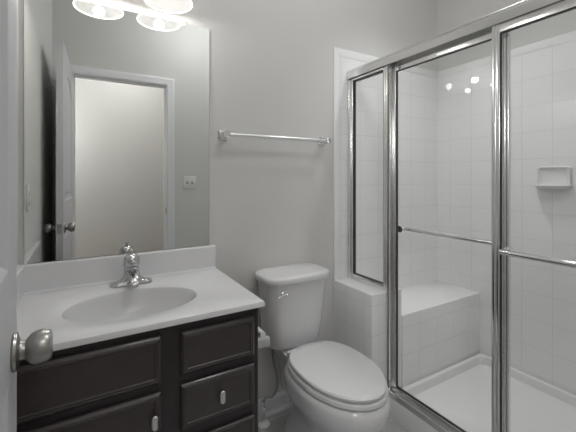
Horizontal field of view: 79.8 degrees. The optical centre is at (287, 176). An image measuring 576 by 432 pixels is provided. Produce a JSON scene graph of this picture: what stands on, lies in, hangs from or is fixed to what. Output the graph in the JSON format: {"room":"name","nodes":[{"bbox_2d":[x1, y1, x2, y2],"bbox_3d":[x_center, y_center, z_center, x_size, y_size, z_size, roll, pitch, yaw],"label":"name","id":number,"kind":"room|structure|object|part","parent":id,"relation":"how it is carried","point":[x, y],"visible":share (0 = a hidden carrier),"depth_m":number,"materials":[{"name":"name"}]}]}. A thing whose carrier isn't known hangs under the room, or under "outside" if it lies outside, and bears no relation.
{"room":"bathroom","nodes":[
{"label":"bathroom","id":0,"kind":"room"},
{"bbox_2d":[17,0,17,265],"bbox_3d":[-0.645,-0.140,0.577,0.100,2.740,1.550,0,0,-31],"label":"wall","id":1,"kind":"structure","parent":0,"point":[17,0],"depth_m":1.26,"materials":[{"name":"grey paint"}]},
{"bbox_2d":[18,0,436,398],"bbox_3d":[0.016,-0.140,1.925,2.609,2.740,0.100,0,0,-31],"label":"wall","id":2,"kind":"structure","parent":0,"point":[271,62],"depth_m":1.82,"materials":[{"name":"grey paint"}]},
{"bbox_2d":[24,0,208,263],"bbox_3d":[-0.675,-0.195,1.453,0.701,1.034,0.011,0,0,-31],"label":"wall mirror","id":3,"kind":"object","parent":2,"relation":"attached to","point":[116,101],"visible":1,"depth_m":1.42,"materials":[{"name":"silver mirror"}]},
{"bbox_2d":[18,245,215,293],"bbox_3d":[-0.668,0.377,1.449,0.745,0.106,0.024,0,0,-31],"label":"backsplash","id":4,"kind":"structure","parent":2,"relation":"attached to","point":[53,275],"depth_m":1.40,"materials":[{"name":"stone"}]},
{"bbox_2d":[144,0,192,13],"bbox_3d":[-0.607,-0.855,1.377,0.443,0.260,0.210,0,0,-31],"label":"vanity light","id":5,"kind":"object","parent":2,"relation":"attached to","point":[168,6],"visible":1,"depth_m":1.50,"materials":[{"name":"white glass"}]},
{"bbox_2d":[258,390,289,419],"bbox_3d":[-0.044,1.186,1.817,0.728,0.088,0.024,0,0,-31],"label":"baseboard","id":6,"kind":"structure","parent":2,"relation":"attached to","point":[280,401],"depth_m":1.80,"materials":[{"name":"white paint"}]},
{"bbox_2d":[218,130,330,145],"bbox_3d":[-0.045,-0.202,1.786,0.632,0.046,0.075,0,0,-31],"label":"towel bar","id":7,"kind":"object","parent":2,"relation":"attached to","point":[222,135],"visible":1,"depth_m":1.72,"materials":[{"name":"silver metal"}]},
{"bbox_3d":[-0.299,-0.202,1.637,0.044,0.046,0.075,0,0,-31],"label":"post","id":8,"kind":"part","parent":7,"relation":"part of","materials":[{"name":"silver metal"}]},
{"bbox_3d":[0.208,-0.202,1.936,0.044,0.046,0.075,0,0,-31],"label":"post","id":9,"kind":"part","parent":7,"relation":"part of","materials":[{"name":"silver metal"}]},
{"bbox_2d":[334,47,436,341],"bbox_3d":[0.671,0.235,2.248,0.937,1.990,0.009,0,0,-31],"label":"trim","id":10,"kind":"structure","parent":2,"relation":"attached to","point":[338,52],"depth_m":2.02,"materials":[{"name":"white tile"}]},
{"bbox_2d":[339,56,436,288],"bbox_3d":[0.689,0.260,2.259,0.911,1.940,0.008,0,0,-31],"label":"tiled wall","id":11,"kind":"structure","parent":2,"relation":"attached to","point":[417,94],"depth_m":2.28,"materials":[{"name":"white tile"}]},
{"bbox_2d":[258,408,408,431],"bbox_3d":[0.425,1.260,1.231,2.609,0.060,1.710,0,0,-31],"label":"floor","id":12,"kind":"structure","parent":0,"point":[277,420],"depth_m":1.70,"materials":[{"name":"tile"}]},
{"bbox_2d":[17,308,257,431],"bbox_3d":[-0.540,0.840,1.220,0.733,0.780,0.546,0,0,-31],"label":"vanity cabinet","id":13,"kind":"object","parent":12,"relation":"on","point":[201,375],"visible":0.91,"depth_m":1.01,"materials":[{"name":"brown wood"}]},
{"bbox_3d":[-0.544,0.876,0.934,0.381,0.468,0.018,0,0,-31],"label":"cabinet door","id":14,"kind":"part","parent":13,"relation":"part of","materials":[{"name":"brown wood"}]},
{"bbox_2d":[17,245,264,351],"bbox_3d":[-0.537,0.446,1.230,0.748,0.244,0.533,0,0,-31],"label":"vanity sink","id":15,"kind":"object","parent":13,"relation":"in","point":[74,299],"visible":0.67,"depth_m":1.28,"materials":[{"name":"stone"}]},
{"bbox_2d":[61,287,196,321],"bbox_3d":[-0.528,0.499,1.186,0.432,0.138,0.302,0,0,-31],"label":"basin","id":16,"kind":"object","parent":15,"relation":"in","point":[126,304],"depth_m":1.28,"materials":[{"name":"ceramic"}]},
{"bbox_2d":[110,249,151,287],"bbox_3d":[-0.601,0.358,1.334,0.156,0.139,0.152,0,0,-31],"label":"faucet","id":17,"kind":"object","parent":15,"relation":"on","point":[132,277],"visible":1,"depth_m":1.34,"materials":[{"name":"silver metal"}]},
{"bbox_3d":[-0.614,0.321,1.356,0.061,0.064,0.101,0,0,-31],"label":"lever handle","id":18,"kind":"part","parent":17,"relation":"part of","materials":[{"name":"silver metal"}]},
{"bbox_3d":[-0.590,0.386,1.317,0.044,0.043,0.112,0,0,-31],"label":"spout","id":19,"kind":"part","parent":17,"relation":"part of","materials":[{"name":"silver metal"}]},
{"bbox_3d":[-0.391,0.715,1.007,0.018,0.043,0.030,0,0,-31],"label":"knob","id":20,"kind":"part","parent":13,"relation":"part of","materials":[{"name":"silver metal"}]},
{"bbox_3d":[-0.223,0.710,1.123,0.248,0.140,0.018,0,0,-31],"label":"drawer","id":21,"kind":"part","parent":13,"relation":"part of","materials":[{"name":"brown wood"}]},
{"bbox_3d":[-0.223,0.544,1.123,0.248,0.134,0.018,0,0,-31],"label":"drawer","id":22,"kind":"part","parent":13,"relation":"part of","materials":[{"name":"brown wood"}]},
{"bbox_3d":[-0.214,0.706,1.112,0.018,0.043,0.030,0,0,-31],"label":"knob","id":23,"kind":"part","parent":13,"relation":"part of","materials":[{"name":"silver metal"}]},
{"bbox_3d":[-0.223,0.883,1.123,0.248,0.131,0.018,0,0,-31],"label":"drawer","id":24,"kind":"part","parent":13,"relation":"part of","materials":[{"name":"brown wood"}]},
{"bbox_2d":[258,327,269,348],"bbox_3d":[-0.140,0.605,1.332,0.070,0.056,0.189,0,0,-31],"label":"toilet paper holder","id":25,"kind":"object","parent":13,"relation":"attached to","point":[263,340],"visible":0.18,"depth_m":1.27,"materials":[{"name":"grey plastic"}]},
{"bbox_3d":[-0.100,0.609,1.265,0.070,0.048,0.034,0,0,-31],"label":"post","id":26,"kind":"part","parent":25,"relation":"part of","materials":[{"name":"grey plastic"}]},
{"bbox_2d":[258,348,278,428],"bbox_3d":[-0.102,1.030,1.728,0.112,0.399,0.064,0,0,-31],"label":"supply valve","id":27,"kind":"object","parent":12,"relation":"on","point":[262,423],"visible":0.98,"depth_m":1.71,"materials":[{"name":"white plastic"}]},
{"bbox_3d":[-0.122,1.144,1.702,0.031,0.031,0.027,0,0,-6],"label":"handle","id":28,"kind":"part","parent":27,"relation":"part of","materials":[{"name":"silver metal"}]},
{"bbox_2d":[255,263,390,431],"bbox_3d":[0.152,0.851,1.536,0.374,0.759,0.700,0,0,-31],"label":"toilet","id":29,"kind":"object","parent":12,"relation":"on","point":[331,386],"visible":0.96,"depth_m":1.50,"materials":[{"name":"white ceramic"}]},
{"bbox_3d":[-0.027,0.548,1.592,0.058,0.026,0.031,0,0,-31],"label":"flush lever","id":30,"kind":"part","parent":29,"relation":"part of","materials":[{"name":"silver metal"}]},
{"bbox_3d":[0.028,0.676,1.747,0.346,0.336,0.194,0,0,-31],"label":"tank","id":31,"kind":"part","parent":29,"relation":"part of","materials":[{"name":"white ceramic"}]},
{"bbox_3d":[0.030,0.489,1.743,0.374,0.036,0.220,0,0,-31],"label":"tank lid","id":32,"kind":"part","parent":29,"relation":"part of","materials":[{"name":"white ceramic"}]},
{"bbox_3d":[0.205,0.830,1.452,0.344,0.021,0.483,0,0,-31],"label":"seat","id":33,"kind":"part","parent":29,"relation":"part of","materials":[{"name":"white plastic"}]},
{"bbox_3d":[0.206,0.802,1.451,0.332,0.020,0.469,0,0,-31],"label":"lid","id":34,"kind":"part","parent":29,"relation":"part of","materials":[{"name":"white plastic"}]},
{"bbox_2d":[389,353,575,431],"bbox_3d":[1.181,1.179,1.474,0.842,0.103,1.216,0,0,-31],"label":"shower pan","id":35,"kind":"object","parent":12,"relation":"on","point":[461,392],"visible":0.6,"depth_m":1.81,"materials":[{"name":"white plastic"}]},
{"bbox_2d":[347,0,575,431],"bbox_3d":[0.768,0.246,1.413,0.137,1.760,1.528,0,0,-29],"label":"shower door frame","id":36,"kind":"structure","parent":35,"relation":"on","point":[496,27],"depth_m":1.41,"materials":[{"name":"silver metal"}]},
{"bbox_3d":[0.457,0.004,1.926,0.026,1.189,0.284,0,0,-31],"label":"panel","id":37,"kind":"part","parent":36,"relation":"part of","materials":[{"name":"clear glass"}]},
{"bbox_3d":[0.536,0.261,1.793,0.059,1.670,0.024,0,0,-31],"label":"corner post","id":38,"kind":"part","parent":36,"relation":"part of","materials":[{"name":"silver metal"}]},
{"bbox_3d":[0.700,0.258,1.551,0.018,1.699,0.561,0,0,-31],"label":"sliding door","id":39,"kind":"part","parent":36,"relation":"part of","materials":[{"name":"clear glass"}]},
{"bbox_3d":[0.961,0.258,1.053,0.018,1.699,0.658,0,0,-31],"label":"sliding door","id":40,"kind":"part","parent":36,"relation":"part of","materials":[{"name":"clear glass"}]},
{"bbox_2d":[335,278,401,387],"bbox_3d":[0.441,0.915,1.929,0.220,0.630,0.306,0,0,-31],"label":"wall","id":41,"kind":"structure","parent":0,"point":[360,307],"depth_m":1.83,"materials":[{"name":"tile"}]},
{"bbox_2d":[402,280,479,387],"bbox_3d":[0.846,0.987,2.164,0.720,0.487,0.312,0,0,-31],"label":"shower bench","id":42,"kind":"object","parent":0,"point":[441,320],"depth_m":2.04,"materials":[{"name":"tile"}]},
{"bbox_2d":[437,0,575,71],"bbox_3d":[1.516,-0.140,1.851,0.100,2.740,1.550,0,0,-31],"label":"wall","id":43,"kind":"structure","parent":0,"point":[451,14],"depth_m":2.21,"materials":[{"name":"grey paint"}]},
{"bbox_2d":[437,40,575,394],"bbox_3d":[1.469,0.260,1.825,0.008,1.940,1.532,0,0,-31],"label":"tiled wall","id":44,"kind":"structure","parent":43,"relation":"attached to","point":[543,81],"depth_m":1.99,"materials":[{"name":"white tile"}]},
{"bbox_2d":[534,166,572,189],"bbox_3d":[1.410,0.005,1.844,0.073,0.126,0.166,0,0,-31],"label":"soap dish","id":45,"kind":"object","parent":44,"relation":"attached to","point":[549,177],"visible":1,"depth_m":1.85,"materials":[{"name":"white ceramic"}]},
{"bbox_2d":[534,185,572,189],"bbox_3d":[1.409,0.055,1.843,0.070,0.026,0.166,0,0,-31],"label":"tray","id":46,"kind":"object","parent":45,"relation":"on","point":[545,187],"depth_m":1.81,"materials":[{"name":"white ceramic"}]},
{"bbox_3d":[1.436,0.000,1.860,0.012,0.116,0.155,0,0,-31],"label":"plate","id":47,"kind":"part","parent":45,"relation":"part of","materials":[{"name":"white ceramic"}]},
{"bbox_2d":[437,30,575,77],"bbox_3d":[1.468,-0.735,1.825,0.009,0.050,1.532,0,0,-31],"label":"trim","id":48,"kind":"structure","parent":43,"relation":"attached to","point":[567,37],"depth_m":2.00,"materials":[{"name":"white tile"}]},
{"bbox_3d":[0.391,-0.140,0.222,3.900,2.740,0.115,0,0,-31],"label":"wall","id":49,"kind":"structure","parent":0,"visible":0},
{"bbox_2d":[0,0,52,431],"bbox_3d":[-0.315,0.213,0.317,0.150,2.010,0.772,0,0,-33],"label":"door","id":50,"kind":"structure","parent":49,"relation":"in","point":[37,348],"depth_m":0.57,"materials":[{"name":"grey paint"}]},
{"bbox_3d":[-0.448,0.300,0.605,0.058,0.065,0.065,0,0,-33],"label":"knob","id":51,"kind":"part","parent":50,"relation":"part of","materials":[{"name":"silver metal"}]}
]}

